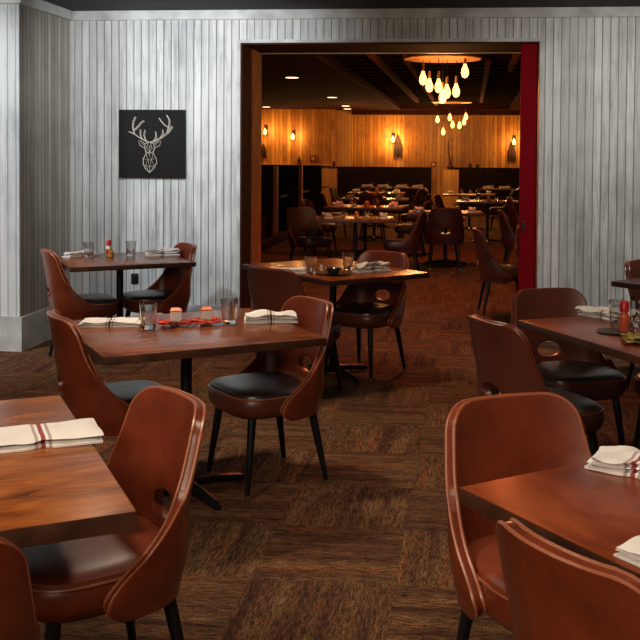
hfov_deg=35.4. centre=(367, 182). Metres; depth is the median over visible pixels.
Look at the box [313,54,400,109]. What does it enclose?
ceiling beam
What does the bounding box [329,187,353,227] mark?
dining chair
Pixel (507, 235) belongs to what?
dining chair
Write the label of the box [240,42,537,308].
trim
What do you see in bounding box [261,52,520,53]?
trim
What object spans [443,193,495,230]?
dining table
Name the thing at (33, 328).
baseboard
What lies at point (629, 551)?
napkin
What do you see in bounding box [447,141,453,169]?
vase
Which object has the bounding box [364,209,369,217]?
drinking glass
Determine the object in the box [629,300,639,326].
drinking glass
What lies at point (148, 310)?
drinking glass
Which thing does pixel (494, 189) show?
dining table
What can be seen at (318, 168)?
wall
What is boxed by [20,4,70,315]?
wall
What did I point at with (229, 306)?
drinking glass
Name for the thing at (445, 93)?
chandelier
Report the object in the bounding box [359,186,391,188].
dining table
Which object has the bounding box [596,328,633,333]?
serving plate
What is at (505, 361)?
dining chair
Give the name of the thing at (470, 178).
bench
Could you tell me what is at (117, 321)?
napkin
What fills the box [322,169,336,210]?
post
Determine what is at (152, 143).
wall picture
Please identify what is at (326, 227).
dining chair
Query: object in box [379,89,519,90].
joist
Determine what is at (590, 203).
wall
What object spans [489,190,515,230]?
dining chair
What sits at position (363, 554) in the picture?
floor
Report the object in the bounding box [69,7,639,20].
trim
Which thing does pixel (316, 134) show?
wall
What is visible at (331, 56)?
ceiling
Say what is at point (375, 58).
ceiling beam
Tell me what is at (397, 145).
bundle
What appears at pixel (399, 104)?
joist
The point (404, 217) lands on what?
dining chair
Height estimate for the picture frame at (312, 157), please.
0.170 m
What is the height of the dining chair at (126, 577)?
0.850 m
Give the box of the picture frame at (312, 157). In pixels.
[310,155,315,161]
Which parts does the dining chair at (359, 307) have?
leg, leg, seat, leg, backrest, leg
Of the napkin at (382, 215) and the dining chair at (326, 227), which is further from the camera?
the dining chair at (326, 227)
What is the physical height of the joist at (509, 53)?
0.160 m
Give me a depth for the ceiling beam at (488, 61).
15.70 m
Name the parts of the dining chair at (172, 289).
leg, seat, backrest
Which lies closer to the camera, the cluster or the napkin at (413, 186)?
the cluster
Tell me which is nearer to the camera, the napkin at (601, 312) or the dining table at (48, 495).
the dining table at (48, 495)
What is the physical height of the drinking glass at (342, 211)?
0.116 m
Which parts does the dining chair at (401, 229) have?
seat, backrest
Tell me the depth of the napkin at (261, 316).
4.74 m
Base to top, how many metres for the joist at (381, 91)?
0.160 m
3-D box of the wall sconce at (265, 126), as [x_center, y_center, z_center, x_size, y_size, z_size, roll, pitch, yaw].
[-2.801,-1.448,27.296,0.100,0.265,0.210,1,2,6]
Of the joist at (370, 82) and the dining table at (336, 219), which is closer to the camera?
the dining table at (336, 219)
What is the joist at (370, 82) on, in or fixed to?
attached to the ceiling at (331, 56)
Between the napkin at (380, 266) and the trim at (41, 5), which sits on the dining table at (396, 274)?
the napkin at (380, 266)
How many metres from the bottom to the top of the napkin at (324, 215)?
0.069 m
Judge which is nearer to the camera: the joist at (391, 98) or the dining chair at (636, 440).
the dining chair at (636, 440)
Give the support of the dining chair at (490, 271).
on the floor
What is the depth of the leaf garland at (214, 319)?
4.64 m
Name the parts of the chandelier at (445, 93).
bulb, bulb, bulb, bulb, ceiling plate, bulb, bulb, bulb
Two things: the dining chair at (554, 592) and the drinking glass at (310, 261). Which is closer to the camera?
the dining chair at (554, 592)
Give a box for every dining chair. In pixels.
[0,536,40,639]
[21,385,206,639]
[40,247,118,358]
[46,309,161,445]
[123,242,196,316]
[206,295,333,500]
[247,266,342,394]
[287,207,331,260]
[301,199,336,254]
[319,192,347,239]
[324,250,408,381]
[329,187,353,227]
[357,195,387,242]
[383,210,425,270]
[394,201,429,256]
[398,188,422,223]
[401,194,430,240]
[424,189,448,229]
[424,208,463,270]
[434,194,464,232]
[445,392,591,639]
[468,314,603,455]
[472,227,517,317]
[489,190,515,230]
[495,518,639,639]
[497,209,514,263]
[506,197,518,233]
[511,288,625,445]
[514,225,518,263]
[625,259,639,387]
[632,373,639,448]
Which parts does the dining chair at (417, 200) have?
backrest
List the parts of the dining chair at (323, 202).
backrest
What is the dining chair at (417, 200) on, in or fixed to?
on the floor
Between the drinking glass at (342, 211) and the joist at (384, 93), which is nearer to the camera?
the drinking glass at (342, 211)
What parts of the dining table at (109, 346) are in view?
arm, arm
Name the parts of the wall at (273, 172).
panel, post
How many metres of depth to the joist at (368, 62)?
14.42 m
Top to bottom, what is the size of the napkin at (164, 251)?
0.060 m
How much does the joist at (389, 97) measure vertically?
0.160 m
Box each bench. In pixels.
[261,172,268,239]
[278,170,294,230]
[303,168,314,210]
[332,166,364,212]
[365,167,397,212]
[397,167,431,213]
[454,167,487,214]
[488,168,519,214]
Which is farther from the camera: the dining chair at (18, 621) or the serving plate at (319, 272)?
the serving plate at (319, 272)
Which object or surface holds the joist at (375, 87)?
attached to the ceiling at (331, 56)
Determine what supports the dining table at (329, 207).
on the floor
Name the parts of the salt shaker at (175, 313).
box lid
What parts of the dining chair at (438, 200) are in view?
backrest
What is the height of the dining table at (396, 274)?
0.749 m
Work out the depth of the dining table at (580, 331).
4.54 m
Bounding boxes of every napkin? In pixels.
[0,418,103,453]
[62,250,97,257]
[78,317,140,327]
[144,247,179,256]
[244,309,297,323]
[270,267,305,273]
[320,212,332,217]
[332,202,339,206]
[351,261,390,272]
[379,212,387,218]
[388,203,395,207]
[412,185,422,187]
[413,206,423,211]
[461,196,469,200]
[468,207,476,211]
[483,186,493,188]
[499,186,509,188]
[575,306,629,320]
[584,446,639,479]
[613,535,639,567]
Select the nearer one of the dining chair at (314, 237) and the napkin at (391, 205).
the dining chair at (314, 237)
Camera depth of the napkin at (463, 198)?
17.73 m
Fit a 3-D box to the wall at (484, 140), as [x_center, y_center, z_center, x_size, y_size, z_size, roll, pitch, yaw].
[2.640,-1.008,27.507,6.990,3.600,0.100,1,2,6]
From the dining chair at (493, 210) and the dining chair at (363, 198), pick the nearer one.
the dining chair at (363, 198)
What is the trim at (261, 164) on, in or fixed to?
attached to the wall at (316, 134)
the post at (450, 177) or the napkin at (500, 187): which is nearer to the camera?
the napkin at (500, 187)
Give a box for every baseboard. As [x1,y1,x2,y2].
[0,316,19,351]
[18,306,50,351]
[96,305,220,317]
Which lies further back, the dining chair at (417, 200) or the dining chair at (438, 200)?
the dining chair at (417, 200)
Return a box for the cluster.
[432,97,471,134]
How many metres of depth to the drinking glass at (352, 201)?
15.29 m
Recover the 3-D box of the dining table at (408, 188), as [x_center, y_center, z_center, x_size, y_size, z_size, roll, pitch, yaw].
[1.034,0.482,24.797,0.780,0.749,0.700,1,2,6]
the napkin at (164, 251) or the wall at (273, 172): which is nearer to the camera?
the napkin at (164, 251)
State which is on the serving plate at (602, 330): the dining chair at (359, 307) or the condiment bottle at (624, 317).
the condiment bottle at (624, 317)
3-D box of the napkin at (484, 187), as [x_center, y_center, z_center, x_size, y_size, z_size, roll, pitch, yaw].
[2.910,0.102,24.181,0.262,0.069,0.110,1,2,6]
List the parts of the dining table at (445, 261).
arm, arm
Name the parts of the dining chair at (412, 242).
seat, backrest, leg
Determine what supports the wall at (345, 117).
attached to the wall at (484, 140)
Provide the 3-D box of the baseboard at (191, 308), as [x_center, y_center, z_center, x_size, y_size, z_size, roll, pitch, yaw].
[-1.877,1.174,8.711,1.488,0.235,0.025,1,2,6]
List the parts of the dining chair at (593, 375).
backrest, seat, leg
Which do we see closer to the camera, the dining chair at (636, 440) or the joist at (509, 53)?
the dining chair at (636, 440)
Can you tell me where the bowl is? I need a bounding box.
[326,267,340,273]
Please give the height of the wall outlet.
0.090 m
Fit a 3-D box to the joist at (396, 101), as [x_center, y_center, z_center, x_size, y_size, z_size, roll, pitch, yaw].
[2.127,-2.079,24.906,2.880,0.160,0.100,1,2,6]
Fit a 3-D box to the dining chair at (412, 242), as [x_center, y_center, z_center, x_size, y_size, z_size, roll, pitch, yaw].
[0.465,0.773,12.680,0.551,0.850,0.555,1,2,4]
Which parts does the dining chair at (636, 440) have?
leg, seat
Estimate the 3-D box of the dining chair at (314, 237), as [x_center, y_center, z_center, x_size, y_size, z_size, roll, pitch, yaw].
[-0.770,0.754,13.045,0.555,0.850,0.551,-1,2,-36]
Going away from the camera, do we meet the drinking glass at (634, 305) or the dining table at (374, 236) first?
the drinking glass at (634, 305)
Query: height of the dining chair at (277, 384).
0.850 m
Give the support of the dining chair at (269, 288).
on the floor
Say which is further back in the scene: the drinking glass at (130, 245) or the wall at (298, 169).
the wall at (298, 169)
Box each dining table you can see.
[0,395,136,547]
[57,252,195,358]
[72,308,326,509]
[242,258,429,381]
[315,216,396,260]
[323,205,405,252]
[337,197,409,240]
[346,191,405,227]
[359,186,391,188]
[393,187,425,216]
[408,210,484,266]
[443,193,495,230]
[456,199,518,242]
[459,461,639,577]
[480,188,512,219]
[518,316,639,364]
[611,278,639,289]
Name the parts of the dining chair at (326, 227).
backrest, seat, leg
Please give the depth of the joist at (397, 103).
25.47 m
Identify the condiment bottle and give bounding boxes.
[106,240,111,255]
[618,300,629,331]
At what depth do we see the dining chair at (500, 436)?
2.87 m
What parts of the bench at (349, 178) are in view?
seat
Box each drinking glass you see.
[83,242,93,257]
[125,241,135,255]
[139,302,157,329]
[221,298,237,323]
[304,256,316,273]
[340,209,346,217]
[342,252,353,269]
[350,199,354,206]
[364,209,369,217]
[373,199,378,206]
[608,299,622,324]
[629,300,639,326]
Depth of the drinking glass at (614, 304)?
4.73 m
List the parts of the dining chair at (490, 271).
leg, leg, backrest, seat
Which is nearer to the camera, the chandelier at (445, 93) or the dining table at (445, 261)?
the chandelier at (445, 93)
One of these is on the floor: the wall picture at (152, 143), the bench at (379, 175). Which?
the bench at (379, 175)
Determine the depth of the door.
8.39 m
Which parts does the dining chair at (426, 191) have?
backrest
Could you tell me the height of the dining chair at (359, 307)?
0.850 m
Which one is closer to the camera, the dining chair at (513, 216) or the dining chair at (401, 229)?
the dining chair at (401, 229)
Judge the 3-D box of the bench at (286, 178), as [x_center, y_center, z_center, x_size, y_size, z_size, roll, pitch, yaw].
[-2.631,0.340,20.419,2.200,1.230,0.630,1,2,6]
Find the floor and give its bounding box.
[0,213,639,639]
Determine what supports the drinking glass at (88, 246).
on the dining table at (120, 262)
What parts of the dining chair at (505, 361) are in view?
seat, leg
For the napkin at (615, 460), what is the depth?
2.53 m
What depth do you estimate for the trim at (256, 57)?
9.12 m
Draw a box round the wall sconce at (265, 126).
[263,125,267,134]
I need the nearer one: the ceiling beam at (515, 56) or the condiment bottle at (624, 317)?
the condiment bottle at (624, 317)
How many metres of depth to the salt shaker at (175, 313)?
4.62 m
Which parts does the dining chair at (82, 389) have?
backrest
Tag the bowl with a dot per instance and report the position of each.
(331, 270)
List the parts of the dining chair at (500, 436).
leg, seat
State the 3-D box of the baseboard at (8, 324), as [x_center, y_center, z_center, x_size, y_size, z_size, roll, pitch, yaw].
[-4.466,1.159,7.969,3.510,0.270,0.030,1,2,6]
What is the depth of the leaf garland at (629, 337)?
4.29 m
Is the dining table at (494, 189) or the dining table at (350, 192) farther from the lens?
the dining table at (494, 189)
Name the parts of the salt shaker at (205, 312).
box lid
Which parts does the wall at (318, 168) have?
post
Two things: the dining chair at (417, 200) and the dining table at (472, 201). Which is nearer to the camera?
the dining table at (472, 201)
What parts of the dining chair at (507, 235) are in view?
leg, leg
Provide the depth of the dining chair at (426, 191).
20.67 m
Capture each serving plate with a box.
[317,271,351,274]
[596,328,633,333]
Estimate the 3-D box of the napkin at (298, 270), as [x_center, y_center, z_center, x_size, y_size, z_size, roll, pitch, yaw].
[-0.538,0.585,6.709,0.264,0.041,0.100,0,2,-9]
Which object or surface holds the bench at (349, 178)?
on the floor
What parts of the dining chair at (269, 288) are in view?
backrest, seat, leg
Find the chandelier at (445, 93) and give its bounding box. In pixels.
[404,54,481,103]
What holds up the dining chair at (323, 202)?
on the floor
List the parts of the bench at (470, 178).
seat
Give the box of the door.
[518,44,537,290]
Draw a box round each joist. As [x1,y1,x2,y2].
[328,53,520,55]
[341,60,520,64]
[356,72,520,75]
[361,75,520,78]
[365,79,520,80]
[369,81,519,83]
[372,84,519,86]
[375,87,519,88]
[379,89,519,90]
[381,91,519,92]
[384,93,517,94]
[387,95,516,96]
[389,97,514,97]
[391,98,513,99]
[396,101,511,102]
[397,103,510,103]
[399,104,509,105]
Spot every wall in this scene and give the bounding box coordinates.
[0,4,20,316]
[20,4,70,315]
[70,17,639,310]
[261,109,337,168]
[261,164,302,207]
[261,165,321,215]
[261,166,277,236]
[338,110,352,165]
[353,115,519,202]
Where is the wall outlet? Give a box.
[131,273,137,283]
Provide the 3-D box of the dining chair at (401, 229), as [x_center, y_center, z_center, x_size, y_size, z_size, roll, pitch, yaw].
[0.684,0.697,15.436,0.551,0.850,0.555,1,2,7]
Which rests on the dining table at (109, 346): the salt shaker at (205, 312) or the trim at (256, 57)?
the salt shaker at (205, 312)
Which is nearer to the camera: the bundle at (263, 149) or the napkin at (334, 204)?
the napkin at (334, 204)
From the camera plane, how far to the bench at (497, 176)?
26.63 m
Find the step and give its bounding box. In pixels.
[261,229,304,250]
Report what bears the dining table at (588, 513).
on the floor
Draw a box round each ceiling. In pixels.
[43,0,639,109]
[331,56,518,101]
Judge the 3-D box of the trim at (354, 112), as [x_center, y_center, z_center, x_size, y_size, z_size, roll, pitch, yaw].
[2.837,-1.918,27.286,6.570,0.125,0.250,1,2,6]
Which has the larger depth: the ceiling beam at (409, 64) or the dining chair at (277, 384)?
the ceiling beam at (409, 64)
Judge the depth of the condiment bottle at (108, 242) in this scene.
7.75 m
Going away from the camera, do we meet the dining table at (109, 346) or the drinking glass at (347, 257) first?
the dining table at (109, 346)
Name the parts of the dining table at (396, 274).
arm, arm, arm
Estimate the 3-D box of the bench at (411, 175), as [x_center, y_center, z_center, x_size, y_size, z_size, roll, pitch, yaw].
[1.232,0.191,26.694,0.897,1.230,0.630,1,2,6]
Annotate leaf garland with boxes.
[157,316,222,325]
[619,331,639,342]
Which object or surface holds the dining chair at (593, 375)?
on the floor
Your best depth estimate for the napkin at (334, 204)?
15.22 m
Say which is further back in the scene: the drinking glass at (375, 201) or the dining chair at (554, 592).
the drinking glass at (375, 201)
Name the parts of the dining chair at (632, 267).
leg, backrest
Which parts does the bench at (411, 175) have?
seat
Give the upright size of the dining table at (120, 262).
0.749 m
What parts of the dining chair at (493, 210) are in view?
seat, backrest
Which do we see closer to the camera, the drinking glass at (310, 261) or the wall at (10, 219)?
the drinking glass at (310, 261)
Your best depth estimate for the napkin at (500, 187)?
24.10 m
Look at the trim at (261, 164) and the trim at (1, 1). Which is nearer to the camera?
the trim at (1, 1)
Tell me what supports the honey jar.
on the dining table at (120, 262)
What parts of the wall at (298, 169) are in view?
post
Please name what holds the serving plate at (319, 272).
on the dining table at (396, 274)
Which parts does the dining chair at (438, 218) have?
leg, backrest, leg, leg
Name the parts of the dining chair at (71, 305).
leg, backrest, seat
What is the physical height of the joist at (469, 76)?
0.160 m
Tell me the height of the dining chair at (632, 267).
0.850 m
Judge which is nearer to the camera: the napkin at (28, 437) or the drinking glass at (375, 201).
the napkin at (28, 437)
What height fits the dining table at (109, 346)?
0.749 m
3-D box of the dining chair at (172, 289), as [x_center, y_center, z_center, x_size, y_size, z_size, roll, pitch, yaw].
[-1.606,0.899,7.711,0.551,0.850,0.555,-1,2,-30]
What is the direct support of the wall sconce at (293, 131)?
attached to the wall at (316, 134)
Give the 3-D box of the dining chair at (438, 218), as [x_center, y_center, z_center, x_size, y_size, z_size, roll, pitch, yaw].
[1.042,0.750,13.635,0.555,0.850,0.551,0,2,1]
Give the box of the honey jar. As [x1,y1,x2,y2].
[108,250,113,257]
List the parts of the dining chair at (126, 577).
leg, seat, leg, backrest, leg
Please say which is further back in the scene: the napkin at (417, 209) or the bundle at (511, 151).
the bundle at (511, 151)
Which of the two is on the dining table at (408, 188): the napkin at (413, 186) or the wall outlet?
the napkin at (413, 186)
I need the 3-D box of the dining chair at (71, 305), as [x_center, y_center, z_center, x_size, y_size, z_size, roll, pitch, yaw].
[-2.138,0.904,7.409,0.551,0.850,0.555,0,2,-26]
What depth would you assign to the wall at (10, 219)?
7.78 m
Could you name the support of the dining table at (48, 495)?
on the floor
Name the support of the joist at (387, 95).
attached to the ceiling at (331, 56)
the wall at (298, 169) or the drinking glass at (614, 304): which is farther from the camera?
the wall at (298, 169)
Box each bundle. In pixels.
[261,144,266,158]
[393,135,401,160]
[507,142,515,163]
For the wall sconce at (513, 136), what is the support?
attached to the wall at (484, 140)
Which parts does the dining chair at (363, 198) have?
leg, backrest, leg, leg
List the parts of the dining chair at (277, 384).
leg, seat, leg, leg, backrest, leg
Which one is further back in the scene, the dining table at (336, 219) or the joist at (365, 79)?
the joist at (365, 79)
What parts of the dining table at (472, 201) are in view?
arm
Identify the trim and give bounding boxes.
[0,0,18,3]
[17,0,71,19]
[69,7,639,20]
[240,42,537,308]
[251,49,261,309]
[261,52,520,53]
[261,164,332,165]
[352,110,519,114]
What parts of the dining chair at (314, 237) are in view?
leg, backrest, seat, leg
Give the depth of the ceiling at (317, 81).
13.22 m
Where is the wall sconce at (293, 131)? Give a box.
[291,130,295,139]
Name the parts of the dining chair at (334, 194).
backrest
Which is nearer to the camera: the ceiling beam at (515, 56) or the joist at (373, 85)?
the ceiling beam at (515, 56)
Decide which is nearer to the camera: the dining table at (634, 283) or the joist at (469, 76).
the dining table at (634, 283)
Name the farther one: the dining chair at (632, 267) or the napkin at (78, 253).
the napkin at (78, 253)
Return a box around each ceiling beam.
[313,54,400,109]
[367,54,418,102]
[403,54,436,105]
[480,59,490,102]
[508,53,519,71]
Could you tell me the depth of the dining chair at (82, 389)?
4.25 m
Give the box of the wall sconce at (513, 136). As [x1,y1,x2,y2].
[512,135,515,144]
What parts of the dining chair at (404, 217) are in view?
seat, backrest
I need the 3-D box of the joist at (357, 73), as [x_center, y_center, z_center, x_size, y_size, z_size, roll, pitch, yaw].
[1.248,-1.844,16.374,2.880,0.160,0.100,1,2,6]
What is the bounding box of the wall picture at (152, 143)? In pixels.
[119,110,185,177]
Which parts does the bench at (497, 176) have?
seat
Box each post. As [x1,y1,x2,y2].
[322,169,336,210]
[443,170,458,207]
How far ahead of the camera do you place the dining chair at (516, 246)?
10.45 m

